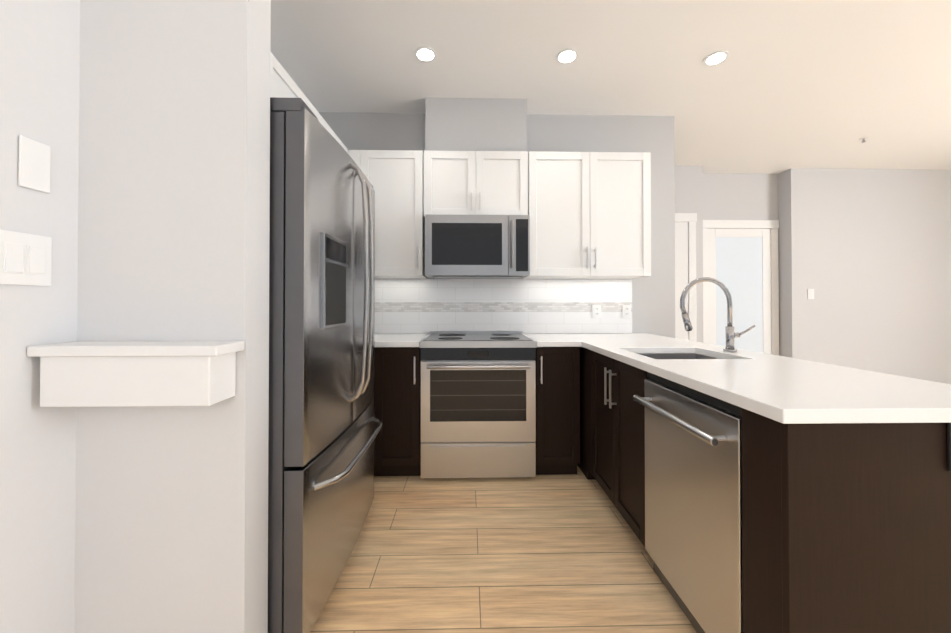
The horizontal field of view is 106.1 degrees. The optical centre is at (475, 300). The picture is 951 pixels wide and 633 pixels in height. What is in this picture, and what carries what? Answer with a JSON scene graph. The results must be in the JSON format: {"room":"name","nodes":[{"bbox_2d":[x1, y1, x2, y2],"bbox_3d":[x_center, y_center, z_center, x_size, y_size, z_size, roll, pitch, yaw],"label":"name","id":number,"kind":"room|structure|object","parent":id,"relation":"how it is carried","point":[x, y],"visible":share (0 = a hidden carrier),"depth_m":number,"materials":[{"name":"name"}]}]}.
{"room":"kitchen","nodes":[
{"label":"kitchen","id":0,"kind":"room"},
{"bbox_2d":[0,0,79,632],"bbox_3d":[-1.242,-0.205,-0.075,0.323,2.750,2.360,0,0,-1],"label":"wall","id":1,"kind":"structure","parent":0,"point":[39,66],"depth_m":0.90,"materials":[{"name":"paint"}]},
{"bbox_2d":[0,229,51,285],"bbox_3d":[-1.093,-0.100,0.867,0.010,0.126,0.110,0,0,-1],"label":"switch plate","id":2,"kind":"object","parent":1,"relation":"attached to","point":[25,258],"visible":1,"depth_m":0.87,"materials":[{"name":"white plastic"}]},
{"bbox_2d":[18,135,50,192],"bbox_3d":[-1.095,-0.336,0.889,0.006,0.122,0.062,0,0,-1],"label":"switch plate","id":3,"kind":"object","parent":1,"relation":"attached to","point":[34,162],"visible":1,"depth_m":0.89,"materials":[{"name":"white plastic"}]},
{"bbox_2d":[74,0,270,632],"bbox_3d":[-0.873,-0.195,1.054,0.461,2.750,0.116,0,0,-1],"label":"wall","id":4,"kind":"structure","parent":0,"point":[171,519],"depth_m":1.00,"materials":[{"name":"paint"}]},
{"bbox_2d":[27,341,243,406],"bbox_3d":[-0.870,0.189,0.934,0.458,0.152,0.113,0,0,-1],"label":"shelf ledge","id":5,"kind":"object","parent":4,"relation":"attached to","point":[127,373],"visible":1,"depth_m":0.89,"materials":[{"name":"white wood"}]},
{"bbox_2d":[425,98,526,150],"bbox_3d":[0.003,-1.331,2.865,0.780,0.448,0.230,0,0,-1],"label":"wall","id":6,"kind":"structure","parent":0,"point":[475,124],"depth_m":2.75,"materials":[{"name":"paint"}]},
{"bbox_2d":[319,112,674,337],"bbox_3d":[0.104,-0.178,3.042,3.140,2.750,0.140,0,0,-1],"label":"wall","id":7,"kind":"structure","parent":0,"point":[653,303],"depth_m":3.00,"materials":[{"name":"paint"}]},
{"bbox_2d":[348,150,431,278],"bbox_3d":[-0.635,-0.643,2.795,0.612,0.924,0.329,0,0,-1],"label":"upper cabinet","id":8,"kind":"object","parent":7,"relation":"attached to","point":[401,180],"depth_m":2.64,"materials":[{"name":"white wood"}]},
{"bbox_2d":[432,151,531,217],"bbox_3d":[-0.001,-0.861,2.810,0.776,0.487,0.329,0,0,-1],"label":"upper cabinet","id":9,"kind":"object","parent":7,"relation":"attached to","point":[463,182],"depth_m":2.65,"materials":[{"name":"white wood"}]},
{"bbox_2d":[425,214,529,278],"bbox_3d":[0.010,-0.394,2.744,0.756,0.441,0.447,0,0,-1],"label":"microwave","id":10,"kind":"object","parent":9,"relation":"attached to","point":[477,246],"visible":1,"depth_m":2.57,"materials":[{"name":"silver metal"}]},
{"bbox_2d":[375,279,631,333],"bbox_3d":[0.146,0.049,2.964,2.320,0.450,0.010,0,0,-1],"label":"backsplash","id":11,"kind":"structure","parent":7,"relation":"attached to","point":[414,306],"depth_m":2.96,"materials":[{"name":"tile"}]},
{"bbox_2d":[592,305,600,317],"bbox_3d":[1.006,0.091,2.969,0.072,0.105,0.010,0,0,-1],"label":"outlet","id":12,"kind":"object","parent":11,"relation":"attached to","point":[596,311],"visible":1,"depth_m":2.97,"materials":[{"name":"white plastic"}]},
{"bbox_2d":[622,305,630,317],"bbox_3d":[1.258,0.091,2.974,0.072,0.105,0.010,0,0,-1],"label":"outlet","id":13,"kind":"object","parent":11,"relation":"attached to","point":[626,311],"visible":1,"depth_m":2.97,"materials":[{"name":"white plastic"}]},
{"bbox_2d":[523,151,650,278],"bbox_3d":[0.818,-0.643,2.824,0.982,0.924,0.329,0,0,-1],"label":"upper cabinet","id":14,"kind":"object","parent":7,"relation":"attached to","point":[589,213],"depth_m":2.67,"materials":[{"name":"white wood"}]},
{"bbox_2d":[309,465,697,632],"bbox_3d":[2.601,1.229,0.984,8.050,0.100,6.950,0,0,-1],"label":"floor","id":15,"kind":"structure","parent":0,"point":[565,553],"depth_m":1.60,"materials":[{"name":"brown wood"}]},
{"bbox_2d":[268,97,382,632],"bbox_3d":[-0.866,0.273,1.548,0.825,1.823,0.860,0,0,-1],"label":"refrigerator","id":16,"kind":"object","parent":15,"relation":"on","point":[323,433],"visible":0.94,"depth_m":1.20,"materials":[{"name":"silver metal"}]},
{"bbox_2d":[373,347,384,475],"bbox_3d":[-0.813,0.751,2.644,0.390,0.884,0.598,0,0,-1],"label":"base cabinet","id":17,"kind":"object","parent":15,"relation":"on","point":[379,352],"depth_m":2.35,"materials":[{"name":"brown wood"}]},
{"bbox_2d":[374,334,427,346],"bbox_3d":[-0.691,0.291,2.639,0.634,0.035,0.623,0,0,-1],"label":"countertop","id":18,"kind":"structure","parent":17,"relation":"on","point":[381,340],"depth_m":2.42,"materials":[{"name":"white stone"}]},
{"bbox_2d":[385,347,420,475],"bbox_3d":[-0.547,0.751,2.649,0.349,0.884,0.598,0,0,-1],"label":"base cabinet","id":19,"kind":"object","parent":15,"relation":"on","point":[397,404],"depth_m":2.36,"materials":[{"name":"brown wood"}]},
{"bbox_2d":[419,331,536,478],"bbox_3d":[0.013,0.721,2.613,0.766,0.945,0.674,0,0,-1],"label":"range","id":20,"kind":"object","parent":15,"relation":"on","point":[478,404],"visible":1,"depth_m":2.34,"materials":[{"name":"silver metal"}]},
{"bbox_2d":[535,347,579,474],"bbox_3d":[0.544,0.752,2.671,0.295,0.884,0.598,0,0,-1],"label":"base cabinet","id":21,"kind":"object","parent":15,"relation":"on","point":[557,442],"depth_m":2.38,"materials":[{"name":"brown wood"}]},
{"bbox_2d":[525,334,577,346],"bbox_3d":[0.535,0.291,2.661,0.274,0.035,0.626,0,0,-1],"label":"countertop","id":22,"kind":"structure","parent":21,"relation":"on","point":[543,340],"depth_m":2.42,"materials":[{"name":"white stone"}]},
{"bbox_2d":[577,347,647,482],"bbox_3d":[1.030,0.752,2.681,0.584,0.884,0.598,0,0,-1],"label":"base cabinet","id":23,"kind":"object","parent":15,"relation":"on","point":[612,424],"depth_m":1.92,"materials":[{"name":"brown wood"}]},
{"bbox_2d":[566,333,950,423],"bbox_3d":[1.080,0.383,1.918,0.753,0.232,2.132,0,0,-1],"label":"countertop","id":24,"kind":"structure","parent":23,"relation":"on","point":[784,390],"depth_m":1.13,"materials":[{"name":"white stone"}]},
{"bbox_2d":[640,353,718,358],"bbox_3d":[1.034,0.400,1.823,0.482,0.196,0.457,0,0,-1],"label":"sink","id":25,"kind":"object","parent":24,"relation":"in","point":[652,355],"depth_m":2.04,"materials":[{"name":"silver metal"}]},
{"bbox_2d":[680,277,755,351],"bbox_3d":[1.247,0.072,1.852,0.378,0.386,0.058,0,0,-1],"label":"faucet","id":26,"kind":"object","parent":24,"relation":"on","point":[730,335],"visible":1,"depth_m":1.84,"materials":[{"name":"silver metal"}]},
{"bbox_2d":[947,423,950,471],"bbox_3d":[1.178,0.353,0.861,0.075,0.120,0.009,0,0,-1],"label":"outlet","id":27,"kind":"object","parent":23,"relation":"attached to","point":[949,446],"visible":1,"depth_m":0.86,"materials":[{"name":"black plastic"}]},
{"bbox_2d":[633,372,742,632],"bbox_3d":[1.010,0.740,1.288,0.666,0.883,0.544,0,0,-1],"label":"dishwasher","id":28,"kind":"object","parent":15,"relation":"on","point":[693,492],"visible":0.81,"depth_m":1.20,"materials":[{"name":"silver metal"}]},
{"bbox_2d":[270,0,950,173],"bbox_3d":[2.601,-1.621,1.008,8.050,0.100,6.950,0,0,-1],"label":"ceiling","id":29,"kind":"structure","parent":0,"point":[785,85],"depth_m":2.38,"materials":[{"name":"paint"}]},
{"bbox_2d":[415,46,435,61],"bbox_3d":[-0.317,-1.556,2.265,0.136,0.007,0.136,0,0,-1],"label":"recessed light","id":30,"kind":"object","parent":29,"relation":"in","point":[425,54],"visible":1,"depth_m":2.26,"materials":[{"name":"white"}]},
{"bbox_2d":[556,49,577,63],"bbox_3d":[0.585,-1.556,2.283,0.136,0.007,0.136,0,0,-1],"label":"recessed light","id":31,"kind":"object","parent":29,"relation":"in","point":[566,56],"visible":1,"depth_m":2.28,"materials":[{"name":"white"}]},
{"bbox_2d":[703,51,728,65],"bbox_3d":[1.547,-1.556,2.302,0.136,0.007,0.136,0,0,-1],"label":"recessed light","id":32,"kind":"object","parent":29,"relation":"in","point":[715,58],"visible":1,"depth_m":2.29,"materials":[{"name":"white"}]},
{"bbox_2d":[858,137,868,142],"bbox_3d":[3.718,-1.533,3.425,0.070,0.034,0.070,0,0,-1],"label":"sprinkler","id":33,"kind":"object","parent":29,"relation":"attached to","point":[863,139],"visible":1,"depth_m":3.42,"materials":[{"name":"silver metal"}]},
{"bbox_2d":[674,166,702,342],"bbox_3d":[2.125,-0.168,4.272,0.950,2.750,0.380,0,0,-1],"label":"wall","id":34,"kind":"structure","parent":0,"point":[688,190],"depth_m":4.10,"materials":[{"name":"white paint"}]},
{"bbox_2d":[675,213,696,341],"bbox_3d":[2.164,0.105,4.068,0.720,2.200,0.022,0,0,-1],"label":"door frame","id":35,"kind":"structure","parent":34,"relation":"attached to","point":[685,249],"depth_m":4.07,"materials":[{"name":"white wood"}]},
{"bbox_2d":[702,173,777,228],"bbox_3d":[3.143,-0.167,4.413,1.090,2.750,0.140,0,0,-1],"label":"wall","id":36,"kind":"structure","parent":0,"point":[740,196],"depth_m":4.35,"materials":[{"name":"white paint"}]},
{"bbox_2d":[703,220,778,354],"bbox_3d":[3.197,0.118,4.328,0.975,2.180,0.022,0,0,-1],"label":"door","id":37,"kind":"structure","parent":36,"relation":"attached to","point":[740,260],"depth_m":4.33,"materials":[{"name":"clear glass"}]},
{"bbox_2d":[778,168,950,383],"bbox_3d":[5.124,-0.167,4.362,2.870,2.750,0.320,0,0,-1],"label":"wall","id":38,"kind":"structure","parent":0,"point":[865,254],"depth_m":4.20,"materials":[{"name":"white paint"}]},
{"bbox_2d":[807,289,813,298],"bbox_3d":[3.913,-0.074,4.170,0.075,0.120,0.010,0,0,-1],"label":"light switch","id":39,"kind":"object","parent":38,"relation":"attached to","point":[810,292],"visible":1,"depth_m":4.17,"materials":[{"name":"white plastic"}]},
{"bbox_3d":[-1.371,-0.187,2.022,0.150,2.750,1.840,0,0,-1],"label":"wall","id":40,"kind":"structure","parent":0,"visible":0},
{"bbox_2d":[270,51,277,96],"bbox_3d":[-1.096,-0.885,1.368,0.367,0.464,0.499,0,0,-1],"label":"upper cabinet","id":41,"kind":"object","parent":40,"relation":"attached to","point":[273,61],"depth_m":1.64,"materials":[{"name":"white wood"}]},
{"bbox_2d":[278,61,313,112],"bbox_3d":[-1.104,-0.882,1.754,0.367,0.464,0.499,0,0,-1],"label":"upper cabinet","id":42,"kind":"object","parent":40,"relation":"attached to","point":[283,84],"depth_m":1.77,"materials":[{"name":"white wood"}]},
{"bbox_2d":[314,107,347,152],"bbox_3d":[-1.115,-0.877,2.284,0.367,0.464,0.674,0,0,-1],"label":"upper cabinet","id":43,"kind":"object","parent":40,"relation":"attached to","point":[320,118],"depth_m":2.25,"materials":[{"name":"white wood"}]}
]}

